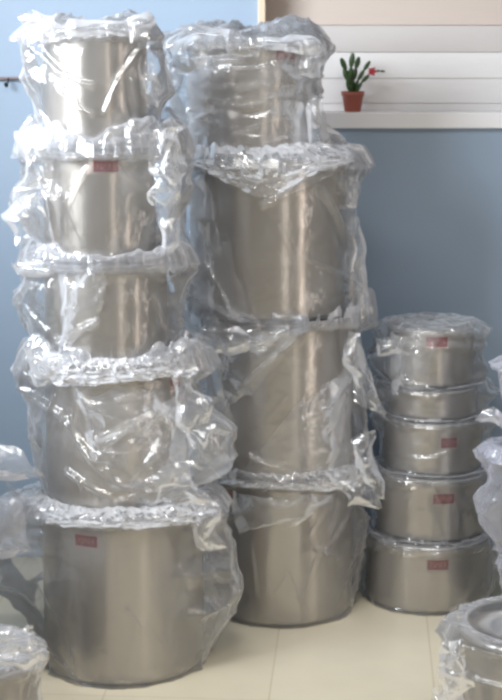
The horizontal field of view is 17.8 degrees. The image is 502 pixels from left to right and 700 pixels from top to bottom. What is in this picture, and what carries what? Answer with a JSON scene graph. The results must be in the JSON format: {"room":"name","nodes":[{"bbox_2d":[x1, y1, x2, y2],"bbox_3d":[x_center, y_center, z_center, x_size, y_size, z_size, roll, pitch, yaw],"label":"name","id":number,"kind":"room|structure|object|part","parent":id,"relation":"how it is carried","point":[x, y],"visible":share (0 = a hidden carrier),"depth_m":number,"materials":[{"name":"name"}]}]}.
{"room":"storage room","nodes":[
{"label":"storage room","id":0,"kind":"room"},
{"bbox_2d":[0,0,501,556],"bbox_3d":[0.000,-0.728,4.922,5.200,2.750,0.300,0,11,0],"label":"wall","id":1,"kind":"structure","parent":0,"point":[429,210],"depth_m":4.83,"materials":[{"name":"blue paint"}]},
{"bbox_2d":[0,77,30,86],"bbox_3d":[-0.736,-0.793,4.736,0.198,0.031,0.040,0,11,0],"label":"hook rail","id":2,"kind":"object","parent":1,"relation":"attached to","point":[1,78],"visible":0.42,"depth_m":4.74,"materials":[{"name":"metal"}]},
{"bbox_3d":[-0.744,-0.806,4.745,0.181,0.009,0.016,0,11,0],"label":"rail","id":3,"kind":"part","parent":2,"relation":"part of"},
{"bbox_2d":[258,0,501,110],"bbox_3d":[1.310,-1.389,4.700,2.580,1.366,0.142,0,11,0],"label":"window","id":4,"kind":"structure","parent":1,"relation":"in","point":[434,55],"depth_m":4.83,"materials":[{"name":"beige paint"}]},
{"bbox_3d":[0.031,-1.389,4.700,0.022,1.366,0.142,0,11,0],"label":"frame","id":5,"kind":"part","parent":4,"relation":"part of","materials":[{"name":"beige paint"}]},
{"bbox_2d":[311,111,501,127],"bbox_3d":[1.310,-0.713,4.912,2.580,0.047,0.325,0,11,0],"label":"trim","id":6,"kind":"structure","parent":1,"relation":"attached to","point":[334,119],"depth_m":4.75,"materials":[{"name":"white paint"}]},
{"bbox_2d":[340,53,384,111],"bbox_3d":[0.332,-0.798,4.773,0.129,0.173,0.071,5,12,24],"label":"potted plant","id":7,"kind":"object","parent":6,"relation":"on","point":[352,98],"visible":1,"depth_m":4.77,"materials":[{"name":"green plant"}]},
{"bbox_3d":[0.286,-0.819,4.774,0.048,0.105,0.009,-6,12,-28],"label":"stem","id":8,"kind":"part","parent":7,"relation":"part of","materials":[{"name":"green plant"}]},
{"bbox_3d":[0.289,-0.808,4.798,0.030,0.075,0.009,6,13,29],"label":"stem","id":9,"kind":"part","parent":7,"relation":"part of","materials":[{"name":"green plant"}]},
{"bbox_3d":[0.298,-0.792,4.770,0.026,0.061,0.013,-10,15,-41],"label":"stem","id":10,"kind":"part","parent":7,"relation":"part of","materials":[{"name":"green plant"}]},
{"bbox_3d":[0.299,-0.826,4.770,0.020,0.119,0.017,0,11,0],"label":"stem","id":11,"kind":"part","parent":7,"relation":"part of","materials":[{"name":"green plant"}]},
{"bbox_3d":[0.305,-0.745,4.796,0.071,0.060,0.071,0,11,0],"label":"flower pot","id":12,"kind":"part","parent":7,"relation":"part of","materials":[{"name":"ceramic"}]},
{"bbox_3d":[0.312,-0.824,4.790,0.030,0.107,0.010,-4,12,-18],"label":"stem","id":13,"kind":"part","parent":7,"relation":"part of","materials":[{"name":"green plant"}]},
{"bbox_3d":[0.331,-0.793,4.774,0.046,0.056,0.010,3,11,16],"label":"stem","id":14,"kind":"part","parent":7,"relation":"part of","materials":[{"name":"green plant"}]},
{"bbox_3d":[0.330,-0.815,4.775,0.052,0.096,0.011,3,11,14],"label":"stem","id":15,"kind":"part","parent":7,"relation":"part of","materials":[{"name":"green plant"}]},
{"bbox_3d":[0.362,-0.828,4.758,0.030,0.027,0.010,0,11,0],"label":"flower","id":16,"kind":"part","parent":7,"relation":"part of","materials":[{"name":"red plant"}]},
{"bbox_2d":[0,557,501,699],"bbox_3d":[0.000,1.164,2.529,5.200,0.050,5.720,0,11,0],"label":"floor","id":17,"kind":"structure","parent":0,"point":[373,652],"depth_m":4.18,"materials":[{"name":"beige tile"}]},
{"bbox_2d":[0,624,48,699],"bbox_3d":[-0.650,0.736,3.622,0.420,0.372,0.410,0,11,0],"label":"pot","id":18,"kind":"object","parent":17,"relation":"on","point":[23,658],"visible":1,"depth_m":3.58,"materials":[{"name":"silver metal"}]},
{"bbox_3d":[-0.655,0.684,3.637,0.338,0.012,0.338,0,11,0],"label":"lid","id":19,"kind":"part","parent":18,"relation":"part of","materials":[{"name":"silver metal"}]},
{"bbox_2d":[0,475,243,688],"bbox_3d":[-0.374,0.559,4.173,0.711,0.508,0.445,0,11,0],"label":"stockpot","id":20,"kind":"object","parent":17,"relation":"on","point":[123,608],"visible":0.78,"depth_m":4.02,"materials":[{"name":"silver metal"}]},
{"bbox_3d":[-0.408,0.473,3.959,0.060,0.029,0.002,4,12,21],"label":"red panel","id":21,"kind":"part","parent":20,"relation":"part of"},
{"bbox_3d":[-0.333,0.387,4.140,0.424,0.012,0.424,0,11,0],"label":"lid","id":22,"kind":"part","parent":20,"relation":"part of","materials":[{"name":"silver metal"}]},
{"bbox_2d":[10,328,237,529],"bbox_3d":[-0.325,0.180,4.075,0.571,0.476,0.447,2,11,12],"label":"stockpot","id":23,"kind":"object","parent":20,"relation":"on","point":[119,449],"visible":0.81,"depth_m":3.97,"materials":[{"name":"silver metal"}]},
{"bbox_2d":[12,232,199,385],"bbox_3d":[-0.362,-0.116,4.022,0.471,0.354,0.394,0,11,0],"label":"stockpot","id":24,"kind":"object","parent":23,"relation":"on","point":[118,310],"visible":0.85,"depth_m":3.92,"materials":[{"name":"silver metal"}]},
{"bbox_2d":[1,106,195,270],"bbox_3d":[-0.377,-0.397,3.988,0.476,0.408,0.352,0,11,0],"label":"stockpot","id":25,"kind":"object","parent":24,"relation":"on","point":[97,200],"visible":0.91,"depth_m":3.88,"materials":[{"name":"silver metal"}]},
{"bbox_2d":[9,9,175,147],"bbox_3d":[-0.390,-0.670,3.928,0.409,0.332,0.304,0,11,0],"label":"stockpot","id":26,"kind":"object","parent":25,"relation":"on","point":[96,74],"visible":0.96,"depth_m":3.84,"materials":[{"name":"silver metal"}]},
{"bbox_3d":[-0.382,-0.773,3.914,0.262,0.012,0.262,0,11,0],"label":"lid","id":27,"kind":"part","parent":26,"relation":"part of","materials":[{"name":"silver metal"}]},
{"bbox_3d":[-0.378,-0.497,3.968,0.286,0.012,0.286,0,11,0],"label":"lid","id":28,"kind":"part","parent":25,"relation":"part of","materials":[{"name":"silver metal"}]},
{"bbox_3d":[-0.348,-0.442,3.841,0.060,0.029,0.003,-2,11,-12],"label":"red panel","id":29,"kind":"part","parent":25,"relation":"part of","materials":[{"name":"red paper"}]},
{"bbox_3d":[-0.366,-0.230,4.020,0.316,0.012,0.316,0,11,0],"label":"lid","id":30,"kind":"part","parent":24,"relation":"part of","materials":[{"name":"silver metal"}]},
{"bbox_3d":[-0.350,0.023,4.069,0.356,0.012,0.356,0,11,0],"label":"lid","id":31,"kind":"part","parent":23,"relation":"part of","materials":[{"name":"silver metal"}]},
{"bbox_3d":[-0.189,0.083,4.016,0.003,0.029,0.060,4,12,21],"label":"red panel","id":32,"kind":"part","parent":23,"relation":"part of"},
{"bbox_2d":[191,452,380,628],"bbox_3d":[0.095,0.516,4.580,0.530,0.437,0.448,0,11,0],"label":"stockpot","id":33,"kind":"object","parent":17,"relation":"on","point":[300,554],"visible":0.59,"depth_m":4.41,"materials":[{"name":"silver metal"}]},
{"bbox_3d":[-0.064,0.396,4.425,0.002,0.029,0.060,-9,14,-40],"label":"red panel","id":34,"kind":"part","parent":33,"relation":"part of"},
{"bbox_3d":[0.089,0.328,4.546,0.412,0.012,0.412,0,11,0],"label":"lid","id":35,"kind":"part","parent":33,"relation":"part of","materials":[{"name":"silver metal"}]},
{"bbox_2d":[181,288,386,499],"bbox_3d":[0.079,0.101,4.489,0.586,0.561,0.510,0,11,0],"label":"stockpot","id":36,"kind":"object","parent":33,"relation":"on","point":[292,390],"visible":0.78,"depth_m":4.33,"materials":[{"name":"silver metal"}]},
{"bbox_2d":[160,141,375,324],"bbox_3d":[0.048,-0.328,4.420,0.588,0.488,0.471,0,11,0],"label":"stockpot","id":37,"kind":"object","parent":36,"relation":"on","point":[291,253],"visible":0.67,"depth_m":4.25,"materials":[{"name":"silver metal"}]},
{"bbox_2d":[147,14,356,196],"bbox_3d":[0.002,-0.666,4.317,0.607,0.471,0.451,0,11,0],"label":"stockpot","id":38,"kind":"object","parent":37,"relation":"on","point":[250,90],"visible":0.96,"depth_m":4.21,"materials":[{"name":"silver metal"}]},
{"bbox_3d":[0.000,-0.829,4.321,0.334,0.012,0.334,0,11,0],"label":"lid","id":39,"kind":"part","parent":38,"relation":"part of","materials":[{"name":"silver metal"}]},
{"bbox_3d":[0.091,-0.776,4.195,0.060,0.029,0.003,-7,13,-34],"label":"red panel","id":40,"kind":"part","parent":38,"relation":"part of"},
{"bbox_3d":[0.047,-0.522,4.381,0.438,0.012,0.438,0,11,0],"label":"lid","id":41,"kind":"part","parent":37,"relation":"part of","materials":[{"name":"silver metal"}]},
{"bbox_3d":[0.079,-0.105,4.462,0.422,0.012,0.422,0,11,0],"label":"lid","id":42,"kind":"part","parent":36,"relation":"part of","materials":[{"name":"silver metal"}]},
{"bbox_2d":[356,515,498,615],"bbox_3d":[0.521,0.610,4.677,0.408,0.216,0.396,-10,15,-43],"label":"pot","id":43,"kind":"object","parent":17,"relation":"on","point":[422,579],"visible":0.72,"depth_m":4.53,"materials":[{"name":"silver metal"}]},
{"bbox_3d":[0.513,0.524,4.661,0.364,0.012,0.364,0,11,0],"label":"lid","id":44,"kind":"part","parent":43,"relation":"part of","materials":[{"name":"silver metal"}]},
{"bbox_2d":[368,455,494,543],"bbox_3d":[0.519,0.418,4.639,0.393,0.198,0.349,0,11,0],"label":"pot","id":45,"kind":"object","parent":43,"relation":"on","point":[417,508],"visible":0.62,"depth_m":4.51,"materials":[{"name":"silver metal"}]},
{"bbox_3d":[0.520,0.339,4.625,0.328,0.010,0.328,0,11,0],"label":"lid","id":46,"kind":"part","parent":45,"relation":"part of","materials":[{"name":"silver metal"}]},
{"bbox_2d":[369,405,498,477],"bbox_3d":[0.529,0.246,4.611,0.329,0.166,0.327,-8,14,-36],"label":"pot","id":47,"kind":"object","parent":45,"relation":"on","point":[431,447],"visible":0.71,"depth_m":4.49,"materials":[{"name":"silver metal"}]},
{"bbox_2d":[367,374,500,421],"bbox_3d":[0.516,0.126,4.579,0.325,0.101,0.302,-10,15,-42],"label":"pot","id":48,"kind":"object","parent":47,"relation":"on","point":[461,402],"visible":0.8,"depth_m":4.49,"materials":[{"name":"silver metal"}]},
{"bbox_2d":[367,312,492,394],"bbox_3d":[0.507,0.011,4.554,0.351,0.210,0.294,0,11,0],"label":"pot","id":49,"kind":"object","parent":48,"relation":"on","point":[425,349],"visible":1,"depth_m":4.47,"materials":[{"name":"silver metal"}]},
{"bbox_3d":[0.512,-0.074,4.544,0.250,0.010,0.250,0,11,0],"label":"lid","id":50,"kind":"part","parent":49,"relation":"part of","materials":[{"name":"silver metal"}]},
{"bbox_3d":[0.515,-0.022,4.432,0.060,0.029,0.004,0,11,0],"label":"red panel","id":51,"kind":"part","parent":49,"relation":"part of","materials":[{"name":"red paper"}]},
{"bbox_3d":[0.520,0.095,4.577,0.264,0.010,0.264,0,11,0],"label":"lid","id":52,"kind":"part","parent":48,"relation":"part of","materials":[{"name":"silver metal"}]},
{"bbox_3d":[0.525,0.184,4.595,0.292,0.010,0.292,0,11,0],"label":"lid","id":53,"kind":"part","parent":47,"relation":"part of","materials":[{"name":"silver metal"}]},
{"bbox_3d":[0.553,0.260,4.467,0.046,0.029,0.002,-2,11,-11],"label":"red panel","id":54,"kind":"part","parent":47,"relation":"part of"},
{"bbox_3d":[0.540,0.417,4.479,0.060,0.029,0.003,-1,11,-7],"label":"red panel","id":55,"kind":"part","parent":45,"relation":"part of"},
{"bbox_3d":[0.525,0.604,4.495,0.060,0.029,0.003,-1,11,-4],"label":"red panel","id":56,"kind":"part","parent":43,"relation":"part of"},
{"bbox_2d":[432,596,501,699],"bbox_3d":[0.614,0.744,3.721,0.494,0.318,0.371,-3,11,-14],"label":"pot","id":57,"kind":"object","parent":17,"relation":"on","point":[470,664],"visible":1,"depth_m":3.65,"materials":[{"name":"silver metal"}]},
{"bbox_3d":[0.655,0.642,3.711,0.348,0.022,0.348,0,11,0],"label":"lid","id":58,"kind":"part","parent":57,"relation":"part of","materials":[{"name":"silver metal"}]},
{"bbox_2d":[495,552,501,599],"bbox_3d":[0.832,0.661,4.328,0.328,0.250,0.290,4,12,20],"label":"pot","id":59,"kind":"object","parent":17,"relation":"on","point":[499,558],"visible":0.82,"depth_m":4.32,"materials":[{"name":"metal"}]},
{"bbox_2d":[473,436,501,556],"bbox_3d":[0.796,0.396,4.273,0.366,0.308,0.304,-5,12,-25],"label":"stockpot","id":60,"kind":"object","parent":59,"relation":"on","point":[489,516],"visible":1,"depth_m":4.33,"materials":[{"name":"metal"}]},
{"bbox_2d":[480,355,501,425],"bbox_3d":[0.817,0.132,4.228,0.356,0.252,0.309,7,13,31],"label":"stockpot","id":61,"kind":"object","parent":60,"relation":"on","point":[492,363],"visible":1,"depth_m":4.19,"materials":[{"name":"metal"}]},
{"bbox_3d":[-0.845,0.695,3.995,0.444,0.310,0.362,0,11,0],"label":"stockpot","id":62,"kind":"object","parent":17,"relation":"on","visible":0},
{"bbox_2d":[0,453,29,559],"bbox_3d":[-0.775,0.375,3.938,0.576,0.367,0.351,0,11,0],"label":"stockpot","id":63,"kind":"object","parent":62,"relation":"on","point":[4,554],"visible":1,"depth_m":3.83,"materials":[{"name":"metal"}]}
]}

